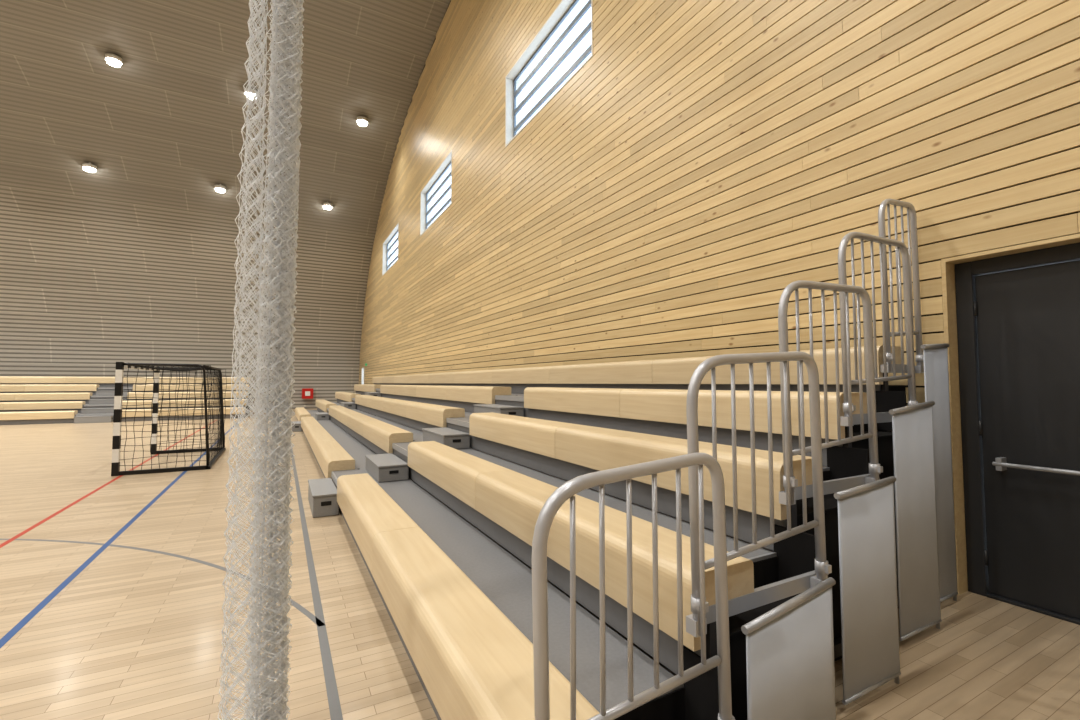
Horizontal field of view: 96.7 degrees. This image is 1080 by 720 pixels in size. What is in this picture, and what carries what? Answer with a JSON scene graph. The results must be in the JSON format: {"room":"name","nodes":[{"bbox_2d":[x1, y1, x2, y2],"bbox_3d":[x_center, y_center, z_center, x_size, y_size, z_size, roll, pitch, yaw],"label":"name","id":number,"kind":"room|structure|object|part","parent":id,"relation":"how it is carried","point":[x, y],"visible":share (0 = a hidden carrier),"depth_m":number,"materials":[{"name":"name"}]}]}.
{"room":"arena","nodes":[
{"label":"arena","id":0,"kind":"room"},
{"bbox_2d":[0,0,450,409],"bbox_3d":[-17.775,-4.661,1.982,38.400,12.300,38.600,1,-3,-28],"label":"ceiling","id":1,"kind":"structure","parent":0,"point":[131,259],"depth_m":18.85,"materials":[{"name":"brown wood"}]},
{"bbox_2d":[82,162,96,171],"bbox_3d":[-16.712,-7.210,17.817,0.400,0.370,0.400,1,-3,-28],"label":"recessed light","id":2,"kind":"object","parent":1,"relation":"in","point":[89,167],"depth_m":17.71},
{"bbox_2d":[105,53,121,66],"bbox_3d":[-13.029,-9.233,14.672,0.400,0.370,0.400,1,-3,-28],"label":"recessed light","id":3,"kind":"object","parent":1,"relation":"in","point":[114,60],"depth_m":14.57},
{"bbox_2d":[214,184,225,192],"bbox_3d":[-13.149,-7.118,19.741,0.400,0.370,0.400,1,-3,-28],"label":"recessed light","id":4,"kind":"object","parent":1,"relation":"in","point":[220,188],"depth_m":19.63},
{"bbox_2d":[218,0,303,719],"bbox_3d":[-5.531,-4.436,-0.281,17.800,11.605,0.155,1,-3,-28],"label":"net","id":5,"kind":"object","parent":1,"relation":"hanging from","point":[289,62],"visible":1,"depth_m":1.89,"materials":[{"name":"white nylon netting"}]},
{"bbox_2d":[302,388,312,398],"bbox_3d":[-12.649,1.826,26.122,0.550,0.550,0.210,1,-3,-28],"label":"cabinet","id":6,"kind":"object","parent":1,"relation":"attached to","point":[307,393],"visible":1,"depth_m":26.04,"materials":[{"name":"red metal"}]},
{"bbox_2d":[323,201,331,209],"bbox_3d":[-9.587,-7.026,21.665,0.400,0.370,0.400,1,-3,-28],"label":"recessed light","id":7,"kind":"object","parent":1,"relation":"in","point":[326,205],"depth_m":21.53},
{"bbox_2d":[357,116,367,125],"bbox_3d":[-6.695,-9.069,18.093,0.400,0.370,0.400,1,-3,-28],"label":"recessed light","id":8,"kind":"object","parent":1,"relation":"in","point":[362,121],"depth_m":17.97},
{"bbox_2d":[0,408,1079,719],"bbox_3d":[-17.775,1.532,1.686,38.400,0.100,38.800,1,-3,-28],"label":"floor","id":9,"kind":"structure","parent":0,"point":[135,634],"depth_m":2.86,"materials":[{"name":"brown wood"}]},
{"bbox_2d":[0,376,250,424],"bbox_3d":[-22.556,1.302,15.180,22.802,1.650,3.608,1,-3,-28],"label":"grandstand","id":10,"kind":"object","parent":9,"relation":"on","point":[23,399],"visible":0.73,"depth_m":18.13,"materials":[{"name":"brown wood"}]},
{"bbox_3d":[-22.618,1.249,15.298,22.800,1.288,3.336,1,-3,-28],"label":"steel frame","id":11,"kind":"part","parent":10,"relation":"part of","materials":[{"name":"grey metal"}]},
{"bbox_2d":[111,362,226,475],"bbox_3d":[-6.507,0.954,8.667,1.230,1.717,2.606,1,-3,-28],"label":"goal","id":12,"kind":"object","parent":9,"relation":"on","point":[155,367],"visible":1,"depth_m":7.80,"materials":[{"name":"black paint"}]},
{"bbox_3d":[-7.013,0.941,8.393,0.080,1.717,2.580,1,-3,-28],"label":"striped frame","id":13,"kind":"part","parent":12,"relation":"part of","materials":[{"name":"black paint"}]},
{"bbox_2d":[0,420,342,719],"bbox_3d":[-7.257,1.563,3.394,9.997,0.001,31.000,1,-3,-28],"label":"court lines","id":14,"kind":"object","parent":9,"relation":"on","point":[318,619],"visible":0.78,"depth_m":3.40,"materials":[{"name":"paint"}]},
{"bbox_2d":[291,345,907,719],"bbox_3d":[-3.511,1.098,10.914,3.608,1.650,20.391,1,-3,-28],"label":"grandstand","id":15,"kind":"object","parent":9,"relation":"on","point":[458,604],"visible":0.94,"depth_m":2.86,"materials":[{"name":"brown wood"}]},
{"bbox_2d":[532,452,734,719],"bbox_3d":[0.289,0.749,1.344,0.700,0.942,0.068,1,-3,-28],"label":"guardrail","id":16,"kind":"object","parent":15,"relation":"attached to","point":[566,491],"visible":1,"depth_m":1.33,"materials":[{"name":"silver metal"}]},
{"bbox_2d":[686,351,831,637],"bbox_3d":[0.838,0.447,1.810,0.755,0.977,0.068,1,-3,-28],"label":"guardrail","id":17,"kind":"object","parent":15,"relation":"attached to","point":[822,568],"visible":0.93,"depth_m":1.80,"materials":[{"name":"silver metal"}]},
{"bbox_2d":[741,577,835,719],"bbox_3d":[0.886,1.148,1.683,0.494,0.667,0.032,1,-3,-28],"label":"panel","id":18,"kind":"object","parent":15,"relation":"attached to","point":[790,646],"visible":1,"depth_m":1.69,"materials":[{"name":"silver metal"}]},
{"bbox_2d":[778,280,882,504],"bbox_3d":[1.421,0.133,2.339,0.761,1.043,0.068,1,-3,-28],"label":"guardrail","id":19,"kind":"object","parent":15,"relation":"attached to","point":[875,469],"visible":0.92,"depth_m":2.36,"materials":[{"name":"grey metal"}]},
{"bbox_2d":[834,476,900,704],"bbox_3d":[1.479,1.026,2.158,0.462,0.957,0.032,1,-3,-28],"label":"panel","id":20,"kind":"object","parent":15,"relation":"attached to","point":[866,514],"visible":1,"depth_m":2.15,"materials":[{"name":"silver metal"}]},
{"bbox_2d":[838,232,918,425],"bbox_3d":[2.003,-0.187,2.835,0.761,1.118,0.068,1,-3,-28],"label":"guardrail","id":21,"kind":"object","parent":15,"relation":"attached to","point":[901,247],"visible":0.83,"depth_m":2.85,"materials":[{"name":"grey metal"}]},
{"bbox_2d":[878,199,923,372],"bbox_3d":[2.466,-0.510,3.277,0.482,1.194,0.068,1,-3,-28],"label":"guardrail","id":22,"kind":"object","parent":15,"relation":"attached to","point":[911,212],"visible":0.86,"depth_m":3.32,"materials":[{"name":"grey metal"}]},
{"bbox_2d":[889,401,941,640],"bbox_3d":[2.090,0.880,2.666,0.452,1.297,0.032,1,-3,-28],"label":"panel","id":23,"kind":"object","parent":15,"relation":"attached to","point":[912,425],"visible":1,"depth_m":2.66,"materials":[{"name":"silver metal"}]},
{"bbox_2d":[920,343,957,601],"bbox_3d":[2.547,0.716,3.058,0.322,1.662,0.032,1,-3,-28],"label":"panel","id":24,"kind":"object","parent":15,"relation":"attached to","point":[936,375],"visible":0.89,"depth_m":3.07,"materials":[{"name":"silver metal"}]},
{"bbox_2d":[359,1,1079,404],"bbox_3d":[-1.088,-4.267,10.996,0.340,12.375,38.600,1,-3,-28],"label":"wall","id":25,"kind":"structure","parent":0,"point":[450,1],"depth_m":4.47,"materials":[{"name":"brown wood"}]},
{"bbox_2d":[361,367,364,383],"bbox_3d":[-9.544,1.037,26.367,0.370,1.250,0.900,1,-3,-28],"label":"door","id":26,"kind":"structure","parent":25,"relation":"in","point":[363,369],"depth_m":26.69,"materials":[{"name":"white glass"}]},
{"bbox_2d":[382,222,398,275],"bbox_3d":[-6.214,-4.627,20.474,0.370,1.500,3.300,1,-3,-28],"label":"window","id":27,"kind":"structure","parent":25,"relation":"in","point":[390,241],"depth_m":21.38,"materials":[{"name":"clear glass"}]},
{"bbox_2d":[420,150,451,236],"bbox_3d":[-3.028,-4.908,14.587,0.370,1.500,3.300,1,-3,-28],"label":"window","id":28,"kind":"structure","parent":25,"relation":"in","point":[427,194],"depth_m":15.09,"materials":[{"name":"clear glass"}]},
{"bbox_2d":[505,0,592,146],"bbox_3d":[0.195,-5.193,8.634,0.370,1.500,3.150,1,-3,-28],"label":"window","id":29,"kind":"structure","parent":25,"relation":"in","point":[566,11],"depth_m":8.84,"materials":[{"name":"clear glass"}]},
{"bbox_2d":[359,0,1079,430],"bbox_3d":[-1.248,-4.270,10.910,0.021,12.363,38.572,1,-3,-28],"label":"cladding","id":30,"kind":"object","parent":25,"relation":"attached to","point":[674,100],"depth_m":5.14,"materials":[{"name":"beige wood"}]},
{"bbox_2d":[941,233,1079,594],"bbox_3d":[3.198,0.408,2.770,0.324,2.249,1.258,1,-3,-28],"label":"trim","id":31,"kind":"structure","parent":25,"relation":"attached to","point":[947,264],"depth_m":3.24,"materials":[{"name":"brown wood"}]},
{"bbox_2d":[955,242,1079,624],"bbox_3d":[3.213,0.422,2.777,0.110,2.223,1.206,1,-3,-28],"label":"door frame","id":32,"kind":"structure","parent":25,"relation":"in","point":[965,273],"depth_m":3.22,"materials":[{"name":"black metal"}]},
{"bbox_2d":[974,260,1079,618],"bbox_3d":[3.198,0.460,2.777,0.074,2.103,1.028,1,-3,-28],"label":"door leaf","id":33,"kind":"structure","parent":32,"relation":"attached to","point":[1028,319],"depth_m":2.99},
{"bbox_3d":[2.940,0.479,3.205,0.022,1.750,0.022,0,-3,-6],"label":"hinges","id":34,"kind":"part","parent":33,"relation":"part of","materials":[{"name":"black metal"}]},
{"bbox_2d":[992,457,1079,475],"bbox_3d":[3.154,0.651,2.735,0.083,0.080,0.860,1,-3,-28],"label":"push bar","id":35,"kind":"object","parent":33,"relation":"attached to","point":[1001,464],"visible":1,"depth_m":2.96,"materials":[{"name":"grey metal"}]}
]}

